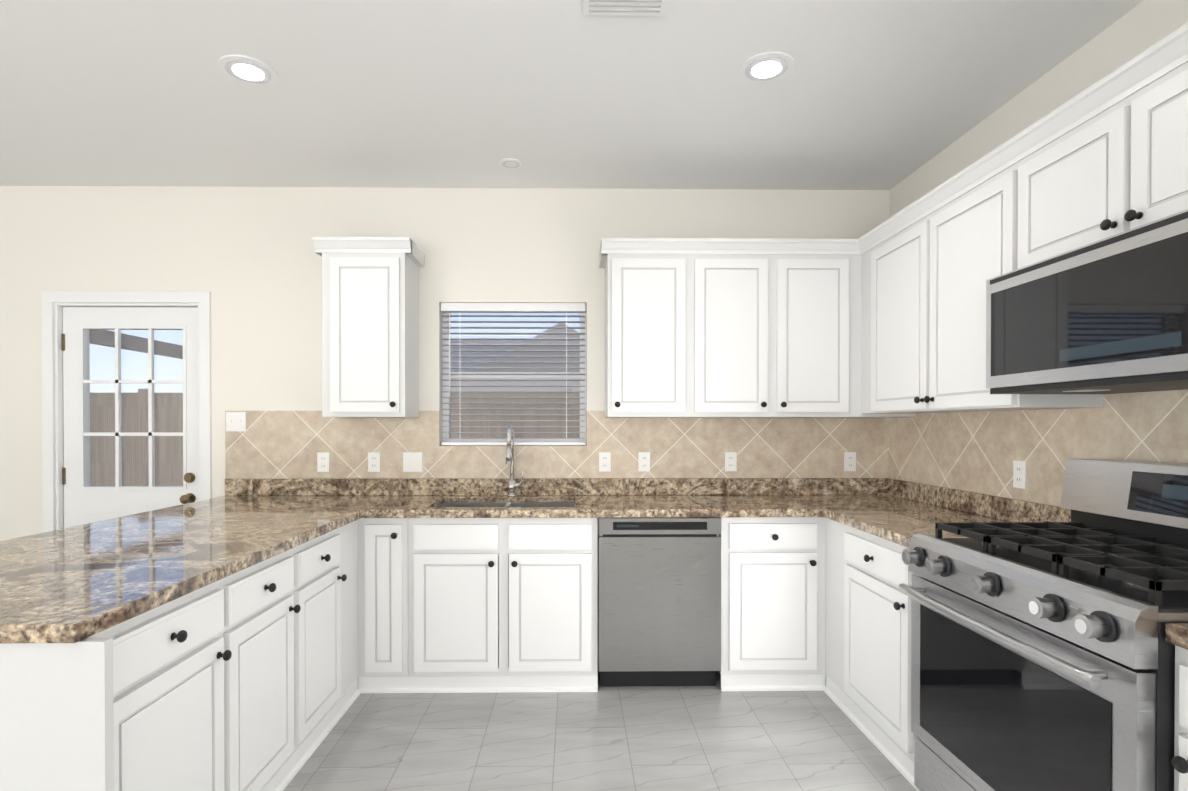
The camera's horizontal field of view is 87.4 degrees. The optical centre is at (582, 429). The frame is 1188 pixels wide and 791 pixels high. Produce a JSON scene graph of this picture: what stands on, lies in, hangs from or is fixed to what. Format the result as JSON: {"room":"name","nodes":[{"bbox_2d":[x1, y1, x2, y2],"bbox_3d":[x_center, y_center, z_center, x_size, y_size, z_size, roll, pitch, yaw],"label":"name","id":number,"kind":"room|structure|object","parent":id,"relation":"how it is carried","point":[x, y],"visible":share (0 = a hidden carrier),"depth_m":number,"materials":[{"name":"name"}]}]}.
{"room":"kitchen","nodes":[
{"label":"kitchen","id":0,"kind":"room"},
{"bbox_2d":[0,186,889,540],"bbox_3d":[-2.139,-0.066,3.773,8.280,2.750,0.150,0,0,-1],"label":"wall","id":1,"kind":"structure","parent":0,"point":[250,258],"depth_m":3.70,"materials":[{"name":"white paint"}]},
{"bbox_2d":[41,291,211,532],"bbox_3d":[-2.697,0.248,3.758,0.981,2.123,0.167,0,0,-1],"label":"door frame","id":2,"kind":"structure","parent":1,"relation":"attached to","point":[53,303],"depth_m":3.67,"materials":[{"name":"white painted wood"}]},
{"bbox_2d":[61,307,198,527],"bbox_3d":[-2.698,0.281,3.711,0.821,2.026,0.122,0,0,-1],"label":"door","id":3,"kind":"structure","parent":1,"relation":"in","point":[85,502],"depth_m":3.72,"materials":[{"name":"white wood"}]},
{"bbox_2d":[316,237,423,417],"bbox_3d":[-1.196,-0.554,3.540,0.450,0.970,0.330,0,0,-1],"label":"upper cabinet","id":4,"kind":"object","parent":1,"relation":"attached to","point":[370,285],"depth_m":3.38,"materials":[{"name":"white wood"}]},
{"bbox_2d":[442,305,585,444],"bbox_3d":[-0.415,-0.331,3.829,0.878,0.858,0.050,0,0,-1],"label":"window","id":5,"kind":"structure","parent":1,"relation":"in","point":[448,406],"depth_m":3.81,"materials":[{"name":"white plastic"}]},
{"bbox_2d":[441,303,584,444],"bbox_3d":[-0.414,-0.332,3.760,0.868,0.854,0.069,0,0,-1],"label":"window blinds","id":6,"kind":"object","parent":5,"relation":"attached to","point":[566,308],"visible":0.92,"depth_m":3.75,"materials":[{"name":"white plastic"}]},
{"bbox_2d":[225,411,884,478],"bbox_3d":[-0.134,0.091,3.721,3.969,0.403,0.008,0,0,-1],"label":"tile backsplash","id":7,"kind":"structure","parent":1,"relation":"attached to","point":[273,444],"depth_m":3.72,"materials":[{"name":"beige tile"}]},
{"bbox_2d":[226,412,245,430],"bbox_3d":[-2.053,-0.045,3.682,0.115,0.115,0.016,0,0,-1],"label":"light switch","id":8,"kind":"object","parent":7,"relation":"attached to","point":[235,421],"visible":1,"depth_m":3.68,"materials":[{"name":"white plastic"}]},
{"bbox_2d":[317,452,329,471],"bbox_3d":[-1.538,0.195,3.694,0.070,0.115,0.008,0,0,-1],"label":"electrical outlet","id":9,"kind":"object","parent":7,"relation":"attached to","point":[323,461],"visible":1,"depth_m":3.69,"materials":[{"name":"white plastic"}]},
{"bbox_2d":[368,452,379,471],"bbox_3d":[-1.238,0.195,3.698,0.070,0.115,0.008,0,0,-1],"label":"electrical outlet","id":10,"kind":"object","parent":7,"relation":"attached to","point":[373,461],"visible":1,"depth_m":3.70,"materials":[{"name":"white plastic"}]},
{"bbox_2d":[403,452,422,471],"bbox_3d":[-1.008,0.195,3.701,0.115,0.115,0.008,0,0,-1],"label":"light switch","id":11,"kind":"object","parent":7,"relation":"attached to","point":[412,461],"visible":1,"depth_m":3.70,"materials":[{"name":"white plastic"}]},
{"bbox_2d":[599,452,610,471],"bbox_3d":[0.137,0.195,3.716,0.070,0.115,0.008,0,0,-1],"label":"electrical outlet","id":12,"kind":"object","parent":7,"relation":"attached to","point":[604,461],"visible":1,"depth_m":3.71,"materials":[{"name":"white plastic"}]},
{"bbox_2d":[638,452,649,470],"bbox_3d":[0.372,0.195,3.719,0.070,0.115,0.008,0,0,-1],"label":"electrical outlet","id":13,"kind":"object","parent":7,"relation":"attached to","point":[643,461],"visible":1,"depth_m":3.72,"materials":[{"name":"white plastic"}]},
{"bbox_2d":[725,452,736,470],"bbox_3d":[0.891,0.194,3.726,0.070,0.115,0.008,0,0,-1],"label":"electrical outlet","id":14,"kind":"object","parent":7,"relation":"attached to","point":[730,461],"visible":1,"depth_m":3.73,"materials":[{"name":"white plastic"}]},
{"bbox_2d":[844,452,855,470],"bbox_3d":[1.611,0.194,3.736,0.070,0.115,0.008,0,0,-1],"label":"electrical outlet","id":15,"kind":"object","parent":7,"relation":"attached to","point":[849,461],"visible":1,"depth_m":3.73,"materials":[{"name":"white plastic"}]},
{"bbox_2d":[604,238,691,417],"bbox_3d":[0.364,-0.555,3.561,0.451,0.970,0.330,0,0,-1],"label":"upper cabinet","id":16,"kind":"object","parent":1,"relation":"attached to","point":[648,281],"depth_m":3.40,"materials":[{"name":"white wood"}]},
{"bbox_2d":[692,238,775,417],"bbox_3d":[0.816,-0.555,3.567,0.452,0.970,0.330,0,0,-1],"label":"upper cabinet","id":17,"kind":"object","parent":1,"relation":"attached to","point":[734,279],"depth_m":3.40,"materials":[{"name":"white wood"}]},
{"bbox_2d":[776,239,851,417],"bbox_3d":[1.252,-0.555,3.573,0.421,0.970,0.330,0,0,-1],"label":"upper cabinet","id":18,"kind":"object","parent":1,"relation":"attached to","point":[814,276],"depth_m":3.41,"materials":[{"name":"white wood"}]},
{"bbox_2d":[0,0,1143,189],"bbox_3d":[-2.089,-1.467,0.019,8.280,0.100,7.640,0,0,-1],"label":"ceiling","id":19,"kind":"structure","parent":0,"point":[876,94],"depth_m":2.63,"materials":[{"name":"white paint"}]},
{"bbox_2d":[218,54,277,85],"bbox_3d":[-1.330,-1.427,2.477,0.210,0.012,0.210,0,0,-1],"label":"recessed light","id":20,"kind":"object","parent":19,"relation":"in","point":[245,69],"visible":1,"depth_m":2.46,"materials":[{"name":"white plastic"}]},
{"bbox_2d":[500,158,521,168],"bbox_3d":[-0.384,-1.432,3.352,0.120,0.012,0.120,0,0,-1],"label":"recessed light","id":21,"kind":"object","parent":19,"relation":"in","point":[511,163],"visible":0.98,"depth_m":3.34,"materials":[{"name":"white plastic"}]},
{"bbox_2d":[583,0,667,15],"bbox_3d":[0.144,-1.422,2.029,0.280,0.014,0.200,0,0,-1],"label":"ceiling vent","id":22,"kind":"object","parent":19,"relation":"in","point":[630,7],"visible":0.98,"depth_m":2.09,"materials":[{"name":"white metal"}]},
{"bbox_2d":[739,51,793,83],"bbox_3d":[0.728,-1.427,2.457,0.210,0.012,0.210,0,0,-1],"label":"recessed light","id":23,"kind":"object","parent":19,"relation":"in","point":[766,67],"visible":1,"depth_m":2.44,"materials":[{"name":"white plastic"}]},
{"bbox_2d":[283,669,916,790],"bbox_3d":[-2.015,1.382,0.113,8.130,0.100,7.490,0,0,-1],"label":"floor","id":24,"kind":"structure","parent":0,"point":[669,738],"depth_m":2.60,"materials":[{"name":"tile"}]},
{"bbox_2d":[0,568,247,790],"bbox_3d":[-1.394,0.885,1.648,0.630,0.876,0.620,0,0,-1],"label":"base cabinet","id":25,"kind":"object","parent":24,"relation":"on","point":[156,699],"depth_m":1.52,"materials":[{"name":"white wood"}]},
{"bbox_2d":[248,543,303,790],"bbox_3d":[-1.400,0.882,2.099,0.630,0.876,0.541,0,0,-1],"label":"base cabinet","id":26,"kind":"object","parent":24,"relation":"on","point":[262,676],"depth_m":2.22,"materials":[{"name":"white wood"}]},
{"bbox_2d":[0,506,363,643],"bbox_3d":[-1.583,0.423,2.165,1.029,0.040,1.745,0,0,-1],"label":"countertop","id":27,"kind":"structure","parent":26,"relation":"on","point":[75,584],"depth_m":1.95,"materials":[{"name":"stone"}]},
{"bbox_2d":[304,528,339,763],"bbox_3d":[-1.406,0.879,2.595,0.630,0.876,0.451,0,0,-1],"label":"base cabinet","id":28,"kind":"object","parent":24,"relation":"on","point":[321,553],"depth_m":2.61,"materials":[{"name":"white wood"}]},
{"bbox_2d":[340,518,375,718],"bbox_3d":[-1.377,0.877,2.937,0.698,0.876,0.333,0,0,-1],"label":"base cabinet","id":29,"kind":"object","parent":24,"relation":"on","point":[358,537],"depth_m":3.09,"materials":[{"name":"white wood"}]},
{"bbox_2d":[376,518,443,692],"bbox_3d":[-0.979,0.874,3.403,0.290,0.876,0.628,0,0,-1],"label":"base cabinet","id":30,"kind":"object","parent":24,"relation":"on","point":[409,551],"depth_m":3.09,"materials":[{"name":"white wood"}]},
{"bbox_2d":[598,517,720,686],"bbox_3d":[0.385,0.876,3.401,0.611,0.870,0.602,0,0,-1],"label":"dishwasher","id":31,"kind":"object","parent":24,"relation":"on","point":[659,601],"visible":0.81,"depth_m":3.10,"materials":[{"name":"silver metal"}]},
{"bbox_2d":[719,517,819,690],"bbox_3d":[0.936,0.874,3.428,0.480,0.876,0.630,0,0,-1],"label":"base cabinet","id":32,"kind":"object","parent":24,"relation":"on","point":[770,566],"depth_m":3.12,"materials":[{"name":"white wood"}]},
{"bbox_2d":[177,478,932,517],"bbox_3d":[-0.130,0.366,3.392,3.969,0.140,0.669,0,0,-1],"label":"countertop","id":33,"kind":"structure","parent":32,"relation":"on","point":[591,497],"depth_m":3.65,"materials":[{"name":"stone"}]},
{"bbox_2d":[437,502,573,506],"bbox_3d":[-0.419,0.585,3.395,0.754,0.323,0.424,0,0,-1],"label":"sink","id":34,"kind":"object","parent":33,"relation":"in","point":[507,504],"visible":0.04,"depth_m":3.60,"materials":[{"name":"silver metal"}]},
{"bbox_2d":[506,425,523,496],"bbox_3d":[-0.390,0.184,3.575,0.099,0.418,0.221,0,0,-1],"label":"faucet","id":35,"kind":"object","parent":33,"relation":"on","point":[512,484],"visible":1,"depth_m":3.64,"materials":[{"name":"silver metal"}]},
{"bbox_2d":[820,486,1070,547],"bbox_3d":[1.531,0.370,2.651,0.669,0.140,0.857,0,0,-1],"label":"countertop","id":36,"kind":"structure","parent":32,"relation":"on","point":[895,514],"depth_m":2.91,"materials":[{"name":"stone"}]},
{"bbox_2d":[820,517,839,707],"bbox_3d":[1.535,0.877,2.987,0.650,0.876,0.312,0,0,-1],"label":"base cabinet","id":37,"kind":"object","parent":24,"relation":"on","point":[829,529],"depth_m":3.08,"materials":[{"name":"white wood"}]},
{"bbox_2d":[840,523,919,790],"bbox_3d":[1.540,0.879,2.553,0.650,0.876,0.656,0,0,-1],"label":"base cabinet","id":38,"kind":"object","parent":24,"relation":"on","point":[875,617],"depth_m":2.57,"materials":[{"name":"white wood"}]},
{"bbox_2d":[898,459,1187,790],"bbox_3d":[1.477,0.714,1.771,0.766,1.215,0.892,0,0,-1],"label":"range","id":39,"kind":"object","parent":24,"relation":"on","point":[1042,656],"visible":1,"depth_m":1.70,"materials":[{"name":"grey metal"}]},
{"bbox_2d":[1172,645,1187,790],"bbox_3d":[1.561,0.889,1.036,0.650,0.876,0.570,0,0,-1],"label":"base cabinet","id":40,"kind":"object","parent":24,"relation":"on","point":[1180,759],"depth_m":1.28,"materials":[{"name":"white wood"}]},
{"bbox_2d":[1165,623,1187,649],"bbox_3d":[1.560,0.381,0.938,0.654,0.140,0.757,0,0,-1],"label":"countertop","id":41,"kind":"structure","parent":40,"relation":"on","point":[1176,634],"depth_m":1.29,"materials":[{"name":"stone"}]},
{"bbox_2d":[889,0,1187,491],"bbox_3d":[1.976,-0.042,0.007,0.150,2.750,7.490,0,0,-1],"label":"wall","id":42,"kind":"structure","parent":0,"point":[1144,25],"depth_m":2.46,"materials":[{"name":"white paint"}]},
{"bbox_2d":[856,201,915,414],"bbox_3d":[1.693,-0.560,3.064,0.330,0.952,0.740,0,0,-1],"label":"upper cabinet","id":43,"kind":"object","parent":42,"relation":"attached to","point":[884,319],"depth_m":3.10,"materials":[{"name":"white wood"}]},
{"bbox_2d":[916,138,1102,413],"bbox_3d":[1.701,-0.557,2.517,0.330,0.952,0.602,0,0,-1],"label":"upper cabinet","id":44,"kind":"object","parent":42,"relation":"attached to","point":[964,224],"depth_m":2.51,"materials":[{"name":"white wood"}]},
{"bbox_2d":[885,389,1187,506],"bbox_3d":[1.868,0.071,2.151,0.008,0.463,3.180,0,0,-1],"label":"tile backsplash","id":45,"kind":"structure","parent":42,"relation":"attached to","point":[977,452],"depth_m":2.57,"materials":[{"name":"beige tile"}]},
{"bbox_2d":[1013,460,1025,488],"bbox_3d":[1.853,0.191,2.632,0.008,0.115,0.070,0,0,-1],"label":"electrical outlet","id":46,"kind":"object","parent":45,"relation":"attached to","point":[1019,474],"visible":1,"depth_m":2.63,"materials":[{"name":"white plastic"}]},
{"bbox_2d":[1012,80,1099,270],"bbox_3d":[1.708,-0.780,1.958,0.330,0.498,0.512,0,0,-1],"label":"upper cabinet","id":47,"kind":"object","parent":42,"relation":"attached to","point":[1056,159],"depth_m":2.02,"materials":[{"name":"white wood"}]},
{"bbox_2d":[1100,23,1187,239],"bbox_3d":[1.713,-0.778,1.570,0.330,0.498,0.512,0,0,-1],"label":"upper cabinet","id":48,"kind":"object","parent":42,"relation":"attached to","point":[1144,101],"depth_m":1.71,"materials":[{"name":"white wood"}]},
{"bbox_2d":[986,209,1187,393],"bbox_3d":[1.631,-0.324,1.766,0.484,0.408,0.894,0,0,-1],"label":"over-the-range microwave","id":49,"kind":"object","parent":48,"relation":"attached to","point":[1108,315],"visible":1,"depth_m":1.75,"materials":[{"name":"grey glass"}]},
{"label":"outside","id":50,"kind":"structure","parent":0,"visible":0},
{"bbox_2d":[90,313,579,392],"bbox_3d":[-0.664,-13.944,43.684,80.000,30.000,0.100,0,0,-1],"label":"sky","id":51,"kind":"structure","parent":50,"point":[128,364],"depth_m":43.31,"materials":[{"name":"blue"}]},
{"bbox_3d":[-0.397,1.252,23.811,80.000,0.100,39.840,0,0,-1],"label":"ground","id":52,"kind":"structure","parent":50,"visible":0},
{"bbox_2d":[89,330,182,358],"bbox_3d":[-8.537,-0.222,11.772,0.600,3.000,5.800,0,0,-1],"label":"pergola","id":53,"kind":"object","parent":52,"relation":"on","point":[134,346],"depth_m":11.46,"materials":[{"name":"grey wood"}]},
{"bbox_2d":[90,389,579,485],"bbox_3d":[-2.198,0.362,8.875,24.100,1.870,0.150,0,0,-1],"label":"fence","id":54,"kind":"object","parent":52,"relation":"on","point":[105,414],"depth_m":8.85,"materials":[{"name":"brown wood"}]},
{"bbox_2d":[450,323,579,392],"bbox_3d":[0.111,-1.104,23.173,16.000,4.620,10.100,0,0,-1],"label":"neighbouring house","id":55,"kind":"structure","parent":52,"relation":"on","point":[452,365],"depth_m":18.67,"materials":[{"name":"grey"}]}
]}

